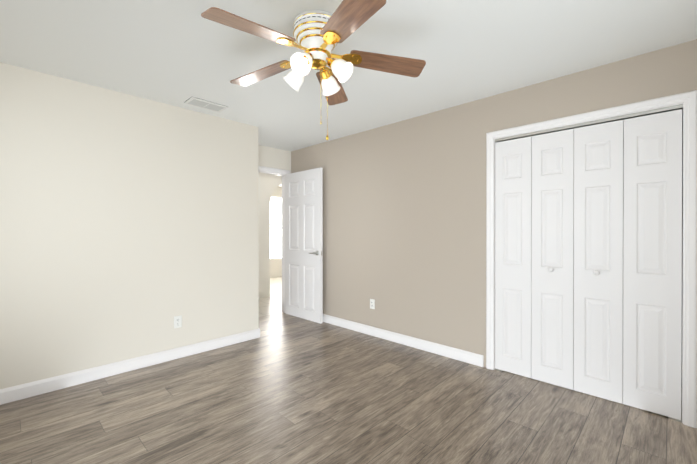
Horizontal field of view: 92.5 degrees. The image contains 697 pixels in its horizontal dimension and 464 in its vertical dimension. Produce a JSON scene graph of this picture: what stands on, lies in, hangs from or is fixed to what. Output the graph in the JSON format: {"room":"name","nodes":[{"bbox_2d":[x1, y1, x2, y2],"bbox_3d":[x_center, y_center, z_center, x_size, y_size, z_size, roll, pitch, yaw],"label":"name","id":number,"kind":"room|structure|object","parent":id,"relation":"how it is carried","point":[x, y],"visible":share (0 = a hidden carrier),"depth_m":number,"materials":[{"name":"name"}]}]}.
{"room":"empty bedroom","nodes":[
{"label":"empty bedroom","id":0,"kind":"room"},
{"bbox_2d":[0,62,258,388],"bbox_3d":[-2.003,0.007,2.963,0.120,2.440,2.635,0,0,44],"label":"wall","id":1,"kind":"structure","parent":0,"point":[128,226],"depth_m":2.86,"materials":[{"name":"beige paint"}]},
{"bbox_2d":[0,328,259,404],"bbox_3d":[-1.909,1.174,2.968,0.014,0.105,2.529,0,0,44],"label":"baseboard","id":2,"kind":"structure","parent":1,"relation":"attached to","point":[25,390],"depth_m":2.86,"materials":[{"name":"white wood"}]},
{"bbox_2d":[174,315,181,327],"bbox_3d":[-1.653,0.871,3.235,0.007,0.115,0.070,0,0,44],"label":"outlet","id":3,"kind":"object","parent":1,"relation":"attached to","point":[177,321],"visible":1,"depth_m":3.23,"materials":[{"name":"white plastic"}]},
{"bbox_2d":[258,172,281,297],"bbox_3d":[-1.836,-0.002,6.008,0.120,2.440,6.000,0,0,44],"label":"wall","id":4,"kind":"structure","parent":0,"point":[268,184],"depth_m":6.21,"materials":[{"name":"white paint"}]},
{"bbox_2d":[258,145,290,172],"bbox_3d":[-1.296,0.002,4.712,0.120,2.440,1.100,0,0,44],"label":"wall","id":5,"kind":"structure","parent":0,"point":[270,157],"depth_m":4.85,"materials":[{"name":"beige paint"}]},
{"bbox_2d":[258,166,289,312],"bbox_3d":[-1.249,0.148,4.749,0.137,2.147,0.944,0,0,44],"label":"door frame","id":6,"kind":"structure","parent":5,"relation":"attached to","point":[269,170],"depth_m":5.04,"materials":[{"name":"white wood"}]},
{"bbox_2d":[285,167,322,323],"bbox_3d":[-0.648,0.179,4.700,0.828,2.062,0.139,0,0,44],"label":"bedroom door","id":7,"kind":"structure","parent":5,"relation":"in","point":[303,244],"depth_m":4.65,"materials":[{"name":"white wood"}]},
{"bbox_2d":[270,186,281,277],"bbox_3d":[-3.409,-0.007,7.532,0.100,2.440,6.000,0,0,44],"label":"window","id":8,"kind":"structure","parent":0,"point":[276,234],"depth_m":9.01,"materials":[{"name":"white glass"}]},
{"bbox_2d":[0,276,696,463],"bbox_3d":[-0.602,1.273,4.383,8.320,0.100,6.620,0,0,44],"label":"floor","id":9,"kind":"structure","parent":0,"point":[284,388],"depth_m":2.25,"materials":[{"name":"laminate"}]},
{"bbox_2d":[0,0,696,186],"bbox_3d":[-0.602,-1.267,4.375,8.320,0.100,6.620,0,0,44],"label":"ceiling","id":10,"kind":"structure","parent":0,"point":[178,53],"depth_m":2.20,"materials":[{"name":"white paint"}]},
{"bbox_2d":[184,97,227,111],"bbox_3d":[-1.352,-1.208,3.177,0.198,0.010,0.341,0,0,44],"label":"ceiling vent","id":11,"kind":"object","parent":10,"relation":"in","point":[202,103],"visible":0.98,"depth_m":3.16,"materials":[{"name":"white metal"}]},
{"bbox_2d":[201,0,425,139],"bbox_3d":[-0.214,-0.877,1.925,1.254,0.666,1.206,0,0,44],"label":"ceiling fan","id":12,"kind":"object","parent":10,"relation":"hanging from","point":[319,35],"visible":1,"depth_m":1.86,"materials":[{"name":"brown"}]},
{"bbox_2d":[291,39,696,366],"bbox_3d":[0.862,0.005,3.468,4.950,2.440,0.120,0,0,44],"label":"wall","id":13,"kind":"structure","parent":0,"point":[404,224],"depth_m":3.40,"materials":[{"name":"beige paint"}]},
{"bbox_2d":[370,299,374,308],"bbox_3d":[0.280,0.852,3.947,0.070,0.115,0.007,0,0,44],"label":"outlet","id":14,"kind":"object","parent":13,"relation":"attached to","point":[372,303],"visible":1,"depth_m":3.94,"materials":[{"name":"white plastic"}]},
{"bbox_2d":[323,314,483,366],"bbox_3d":[0.174,1.171,4.046,2.923,0.105,0.014,0,0,44],"label":"baseboard","id":15,"kind":"structure","parent":13,"relation":"attached to","point":[452,353],"depth_m":3.55,"materials":[{"name":"white wood"}]},
{"bbox_2d":[495,109,681,419],"bbox_3d":[1.728,0.211,2.563,1.177,2.010,0.074,0,0,44],"label":"bifold closet door","id":16,"kind":"structure","parent":13,"relation":"in","point":[588,286],"depth_m":2.47,"materials":[{"name":"white wood"}]},
{"bbox_2d":[486,90,696,427],"bbox_3d":[1.755,0.169,2.591,1.317,2.119,0.137,0,0,44],"label":"trim","id":17,"kind":"structure","parent":13,"relation":"attached to","point":[686,102],"depth_m":2.15,"materials":[{"name":"white wood"}]},
{"bbox_2d":[623,109,682,388],"bbox_3d":[2.024,0.007,2.867,1.815,2.440,0.635,0,0,44],"label":"closet interior","id":18,"kind":"structure","parent":0,"point":[682,198],"depth_m":2.60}
]}

